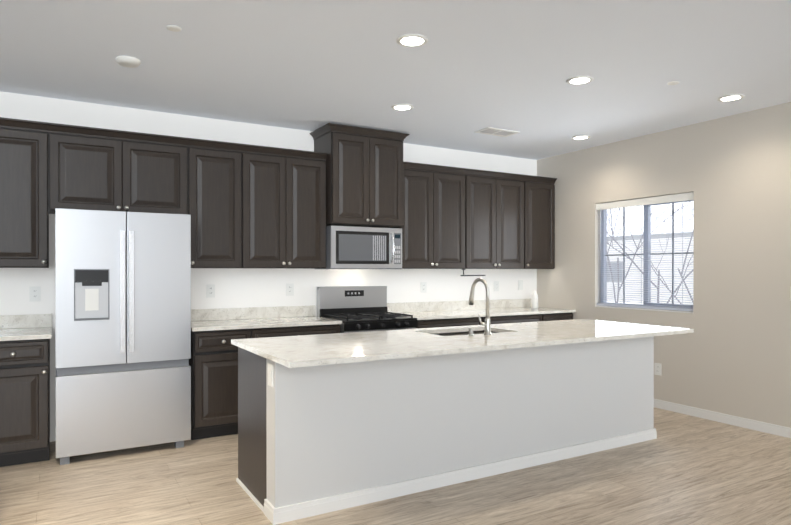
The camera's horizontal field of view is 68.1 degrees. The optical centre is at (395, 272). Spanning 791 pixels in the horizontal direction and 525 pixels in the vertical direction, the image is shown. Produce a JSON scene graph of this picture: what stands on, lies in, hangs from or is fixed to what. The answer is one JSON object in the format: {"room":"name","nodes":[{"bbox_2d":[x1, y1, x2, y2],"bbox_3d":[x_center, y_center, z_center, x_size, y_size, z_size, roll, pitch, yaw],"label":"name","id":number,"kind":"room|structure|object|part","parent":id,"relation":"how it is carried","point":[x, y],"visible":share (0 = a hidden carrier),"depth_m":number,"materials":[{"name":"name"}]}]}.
{"room":"kitchen","nodes":[
{"label":"kitchen","id":0,"kind":"room"},
{"bbox_2d":[0,91,536,441],"bbox_3d":[-0.730,-0.022,5.927,5.970,2.740,0.150,0,0,-30],"label":"wall","id":1,"kind":"structure","parent":0,"point":[247,287],"depth_m":5.47,"materials":[{"name":"white paint"}]},
{"bbox_2d":[0,117,51,267],"bbox_3d":[-2.854,-0.572,4.409,0.419,1.079,0.326,0,0,-30],"label":"upper cabinet","id":2,"kind":"object","parent":1,"relation":"attached to","point":[25,145],"depth_m":4.30,"materials":[{"name":"brown wood"}]},
{"bbox_2d":[29,286,40,301],"bbox_3d":[-2.835,0.171,4.605,0.075,0.118,0.010,0,0,-30],"label":"electrical outlet","id":3,"kind":"object","parent":1,"relation":"attached to","point":[34,293],"visible":1,"depth_m":4.60,"materials":[{"name":"white plastic"}]},
{"bbox_2d":[52,123,191,216],"bbox_3d":[-2.241,-0.788,4.765,0.999,0.649,0.326,0,0,-30],"label":"upper cabinet","id":4,"kind":"object","parent":1,"relation":"attached to","point":[101,169],"depth_m":4.62,"materials":[{"name":"brown wood"}]},
{"bbox_2d":[206,284,214,297],"bbox_3d":[-1.669,0.169,5.285,0.075,0.118,0.010,0,0,-30],"label":"electrical outlet","id":5,"kind":"object","parent":1,"relation":"attached to","point":[210,290],"visible":1,"depth_m":5.28,"materials":[{"name":"white plastic"}]},
{"bbox_2d":[191,138,243,267],"bbox_3d":[-1.614,-0.574,5.131,0.449,1.079,0.326,0,0,-30],"label":"upper cabinet","id":6,"kind":"object","parent":1,"relation":"attached to","point":[217,219],"depth_m":5.00,"materials":[{"name":"brown wood"}]},
{"bbox_2d":[244,144,327,268],"bbox_3d":[-1.074,-0.575,5.446,0.802,1.079,0.326,0,0,-30],"label":"upper cabinet","id":7,"kind":"object","parent":1,"relation":"attached to","point":[248,206],"depth_m":5.30,"materials":[{"name":"brown wood"}]},
{"bbox_2d":[286,284,293,295],"bbox_3d":[-1.021,0.168,5.662,0.075,0.118,0.010,0,0,-30],"label":"electrical outlet","id":8,"kind":"object","parent":1,"relation":"attached to","point":[289,289],"visible":1,"depth_m":5.66,"materials":[{"name":"white plastic"}]},
{"bbox_2d":[310,123,408,227],"bbox_3d":[-0.352,-0.911,5.784,0.868,0.919,0.467,0,0,-30],"label":"upper cabinet","id":9,"kind":"object","parent":1,"relation":"attached to","point":[364,177],"visible":1,"depth_m":5.59,"materials":[{"name":"brown wood"}]},
{"bbox_2d":[316,226,401,268],"bbox_3d":[-0.354,-0.232,5.789,0.768,0.405,0.459,0,0,-30],"label":"microwave","id":10,"kind":"object","parent":9,"relation":"attached to","point":[349,247],"visible":1,"depth_m":5.61,"materials":[{"name":"grey metal"}]},
{"bbox_2d":[421,282,426,292],"bbox_3d":[0.310,0.167,6.437,0.075,0.118,0.010,0,0,-30],"label":"electrical outlet","id":11,"kind":"object","parent":1,"relation":"attached to","point":[423,287],"visible":1,"depth_m":6.44,"materials":[{"name":"white plastic"}]},
{"bbox_2d":[398,161,465,268],"bbox_3d":[0.316,-0.577,6.255,0.842,1.079,0.326,0,0,-30],"label":"upper cabinet","id":12,"kind":"object","parent":1,"relation":"attached to","point":[459,218],"depth_m":6.12,"materials":[{"name":"brown wood"}]},
{"bbox_2d":[466,169,525,268],"bbox_3d":[1.045,-0.578,6.679,0.845,1.079,0.326,0,0,-30],"label":"upper cabinet","id":13,"kind":"object","parent":1,"relation":"attached to","point":[495,201],"depth_m":6.53,"materials":[{"name":"brown wood"}]},
{"bbox_2d":[460,269,484,275],"bbox_3d":[0.869,0.003,6.551,0.340,0.081,0.040,0,0,-30],"label":"paper towel holder","id":14,"kind":"object","parent":13,"relation":"attached to","point":[470,275],"visible":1,"depth_m":6.51,"materials":[{"name":"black metal"}]},
{"bbox_2d":[494,281,498,290],"bbox_3d":[1.200,0.165,6.956,0.075,0.118,0.010,0,0,-30],"label":"electrical outlet","id":15,"kind":"object","parent":1,"relation":"attached to","point":[496,285],"visible":1,"depth_m":6.95,"materials":[{"name":"white plastic"}]},
{"bbox_2d":[518,280,522,289],"bbox_3d":[1.529,0.155,7.146,0.075,0.118,0.011,0,0,-30],"label":"light switch","id":16,"kind":"object","parent":1,"relation":"attached to","point":[520,284],"visible":1,"depth_m":7.14,"materials":[{"name":"white plastic"}]},
{"bbox_2d":[526,175,556,268],"bbox_3d":[1.619,-0.579,7.014,0.484,1.079,0.326,0,0,-30],"label":"upper cabinet","id":17,"kind":"object","parent":1,"relation":"attached to","point":[540,191],"depth_m":6.88,"materials":[{"name":"brown wood"}]},
{"bbox_2d":[0,407,790,524],"bbox_3d":[1.170,1.416,2.668,5.970,0.120,7.700,0,0,-30],"label":"floor","id":18,"kind":"structure","parent":0,"point":[683,469],"depth_m":3.63,"materials":[{"name":"brown wood"}]},
{"bbox_2d":[0,340,49,466],"bbox_3d":[-2.772,0.914,4.275,0.425,0.875,0.647,0,0,-30],"label":"base cabinet","id":19,"kind":"object","parent":18,"relation":"on","point":[24,402],"visible":1,"depth_m":4.07,"materials":[{"name":"brown wood"}]},
{"bbox_2d":[0,314,51,341],"bbox_3d":[-2.777,0.404,4.277,0.460,0.145,0.637,0,0,-30],"label":"countertop","id":20,"kind":"structure","parent":19,"relation":"on","point":[30,327],"depth_m":4.49,"materials":[{"name":"white stone"}]},
{"bbox_2d":[55,208,190,464],"bbox_3d":[-2.129,0.451,4.564,0.902,1.800,0.740,0,0,-30],"label":"refrigerator","id":21,"kind":"object","parent":18,"relation":"on","point":[123,319],"visible":1,"depth_m":4.26,"materials":[{"name":"grey metal"}]},
{"bbox_2d":[189,329,252,439],"bbox_3d":[-1.551,0.913,5.005,0.460,0.876,0.616,0,0,-30],"label":"base cabinet","id":22,"kind":"object","parent":18,"relation":"on","point":[213,362],"depth_m":4.72,"materials":[{"name":"brown wood"}]},
{"bbox_2d":[191,305,341,331],"bbox_3d":[-1.197,0.402,5.197,1.297,0.145,0.637,0,0,-30],"label":"countertop","id":23,"kind":"structure","parent":22,"relation":"on","point":[218,319],"depth_m":5.27,"materials":[{"name":"white stone"}]},
{"bbox_2d":[253,325,339,337],"bbox_3d":[-0.998,0.912,5.327,0.820,0.876,0.616,0,0,-30],"label":"base cabinet","id":24,"kind":"object","parent":18,"relation":"on","point":[328,329],"depth_m":5.05,"materials":[{"name":"brown wood"}]},
{"bbox_2d":[317,286,417,332],"bbox_3d":[-0.269,0.746,5.657,0.754,1.205,0.733,0,0,-30],"label":"steel gas range","id":25,"kind":"object","parent":18,"relation":"on","point":[358,308],"visible":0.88,"depth_m":5.76,"materials":[{"name":"grey metal"}]},
{"bbox_2d":[236,335,658,524],"bbox_3d":[0.531,0.914,4.293,3.212,0.876,0.806,0,0,-30],"label":"kitchen island","id":26,"kind":"object","parent":18,"relation":"on","point":[327,423],"depth_m":3.67,"materials":[{"name":"white paint"}]},
{"bbox_2d":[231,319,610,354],"bbox_3d":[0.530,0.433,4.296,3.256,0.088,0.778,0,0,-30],"label":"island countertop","id":27,"kind":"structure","parent":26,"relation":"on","point":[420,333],"depth_m":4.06,"materials":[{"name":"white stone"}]},
{"bbox_2d":[431,331,484,334],"bbox_3d":[0.526,0.576,4.339,0.683,0.224,0.424,0,0,-30],"label":"sink","id":28,"kind":"object","parent":27,"relation":"in","point":[432,332],"depth_m":4.54,"materials":[{"name":"silver metal"}]},
{"bbox_3d":[0.525,0.413,4.072,0.040,0.048,0.040,0,0,-30],"label":"air gap button","id":29,"kind":"part","parent":27,"relation":"part of","materials":[{"name":"silver metal"}]},
{"bbox_2d":[469,278,491,334],"bbox_3d":[0.579,0.239,4.160,0.104,0.397,0.234,0,0,-30],"label":"gooseneck faucet","id":30,"kind":"object","parent":27,"relation":"on","point":[486,323],"visible":1,"depth_m":4.09,"materials":[{"name":"silver metal"}]},
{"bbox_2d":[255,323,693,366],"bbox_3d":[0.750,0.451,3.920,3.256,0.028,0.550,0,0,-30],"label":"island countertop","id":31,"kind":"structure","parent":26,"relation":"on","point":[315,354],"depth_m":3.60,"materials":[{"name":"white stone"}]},
{"bbox_2d":[415,318,482,328],"bbox_3d":[0.388,0.910,6.134,0.842,0.876,0.616,0,0,-30],"label":"base cabinet","id":32,"kind":"object","parent":18,"relation":"on","point":[476,321],"depth_m":5.87,"materials":[{"name":"brown wood"}]},
{"bbox_2d":[387,299,575,320],"bbox_3d":[0.972,0.399,6.460,2.185,0.145,0.637,0,0,-30],"label":"countertop","id":33,"kind":"structure","parent":32,"relation":"on","point":[437,310],"depth_m":6.46,"materials":[{"name":"white stone"}]},
{"bbox_2d":[531,291,537,307],"bbox_3d":[1.661,0.326,6.979,0.080,0.208,0.080,0,0,-30],"label":"soap bottle","id":34,"kind":"object","parent":33,"relation":"on","point":[534,301],"visible":1,"depth_m":6.95,"materials":[{"name":"white plastic"}]},
{"bbox_2d":[483,314,542,323],"bbox_3d":[1.117,0.909,6.559,0.845,0.876,0.616,0,0,-30],"label":"base cabinet","id":35,"kind":"object","parent":18,"relation":"on","point":[525,318],"depth_m":6.31,"materials":[{"name":"brown wood"}]},
{"bbox_2d":[543,313,572,320],"bbox_3d":[1.692,0.908,6.893,0.485,0.876,0.616,0,0,-30],"label":"base cabinet","id":36,"kind":"object","parent":18,"relation":"on","point":[564,316],"depth_m":6.62,"materials":[{"name":"brown wood"}]},
{"bbox_2d":[0,0,790,159],"bbox_3d":[1.170,-1.444,2.661,5.970,0.120,7.700,0,0,-30],"label":"ceiling","id":37,"kind":"structure","parent":0,"point":[463,74],"depth_m":3.87,"materials":[{"name":"white paint"}]},
{"bbox_2d":[116,56,140,67],"bbox_3d":[-1.745,-1.368,3.822,0.150,0.036,0.150,0,0,-30],"label":"smoke detector","id":38,"kind":"object","parent":37,"relation":"attached to","point":[129,61],"visible":1,"depth_m":3.78,"materials":[{"name":"white plastic"}]},
{"bbox_2d":[167,25,181,31],"bbox_3d":[-1.256,-1.381,3.320,0.080,0.008,0.080,0,0,-30],"label":"sprinkler","id":39,"kind":"object","parent":37,"relation":"attached to","point":[174,28],"visible":1,"depth_m":3.31,"materials":[{"name":"white plastic"}]},
{"bbox_2d":[391,104,413,110],"bbox_3d":[0.058,-1.385,4.919,0.190,0.008,0.190,0,0,-30],"label":"recessed light","id":40,"kind":"object","parent":37,"relation":"in","point":[402,107],"visible":0.96,"depth_m":4.92,"materials":[{"name":"white plastic"}]},
{"bbox_2d":[396,34,427,46],"bbox_3d":[0.100,-1.381,3.496,0.190,0.008,0.190,0,0,-30],"label":"recessed light","id":41,"kind":"object","parent":37,"relation":"in","point":[412,40],"visible":1,"depth_m":3.49,"materials":[{"name":"white plastic"}]},
{"bbox_2d":[474,127,519,136],"bbox_3d":[1.006,-1.387,5.795,0.400,0.008,0.220,0,0,-30],"label":"ceiling vent","id":42,"kind":"object","parent":37,"relation":"in","point":[496,131],"visible":1,"depth_m":5.79,"materials":[{"name":"white plastic"}]},
{"bbox_2d":[566,76,593,84],"bbox_3d":[1.331,-1.383,4.224,0.190,0.008,0.190,0,0,-30],"label":"recessed light","id":43,"kind":"object","parent":37,"relation":"in","point":[579,80],"visible":0.98,"depth_m":4.22,"materials":[{"name":"white plastic"}]},
{"bbox_2d":[571,135,590,139],"bbox_3d":[1.910,-1.387,6.032,0.190,0.008,0.190,0,0,-30],"label":"recessed light","id":44,"kind":"object","parent":37,"relation":"in","point":[580,137],"visible":1,"depth_m":6.02,"materials":[{"name":"white plastic"}]},
{"bbox_2d":[667,81,678,84],"bbox_3d":[2.034,-1.383,4.287,0.080,0.008,0.080,0,0,-30],"label":"sprinkler","id":45,"kind":"object","parent":37,"relation":"attached to","point":[673,83],"visible":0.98,"depth_m":4.28,"materials":[{"name":"white plastic"}]},
{"bbox_2d":[717,94,744,101],"bbox_3d":[2.665,-1.384,4.655,0.190,0.008,0.190,0,0,-30],"label":"recessed light","id":46,"kind":"object","parent":37,"relation":"in","point":[731,97],"visible":1,"depth_m":4.64,"materials":[{"name":"white plastic"}]},
{"bbox_2d":[537,102,790,427],"bbox_3d":[3.685,-0.018,4.130,0.150,2.740,7.400,0,0,-30],"label":"wall","id":47,"kind":"structure","parent":0,"point":[731,355],"depth_m":5.33,"materials":[{"name":"beige paint"}]},
{"bbox_2d":[595,192,693,312],"bbox_3d":[2.567,-0.188,6.035,0.134,1.146,1.156,0,0,-30],"label":"window","id":48,"kind":"structure","parent":47,"relation":"in","point":[646,259],"depth_m":6.01,"materials":[{"name":"clear glass"}]},
{"bbox_2d":[654,363,660,375],"bbox_3d":[2.607,0.963,5.819,0.010,0.118,0.075,0,0,-30],"label":"electrical outlet","id":49,"kind":"object","parent":47,"relation":"attached to","point":[657,368],"visible":1,"depth_m":5.82,"materials":[{"name":"white plastic"}]},
{"bbox_2d":[654,399,790,437],"bbox_3d":[3.778,1.312,3.807,0.015,0.082,6.738,0,0,-30],"label":"baseboard","id":50,"kind":"structure","parent":47,"relation":"attached to","point":[774,429],"depth_m":5.22,"materials":[{"name":"white wood"}]}
]}

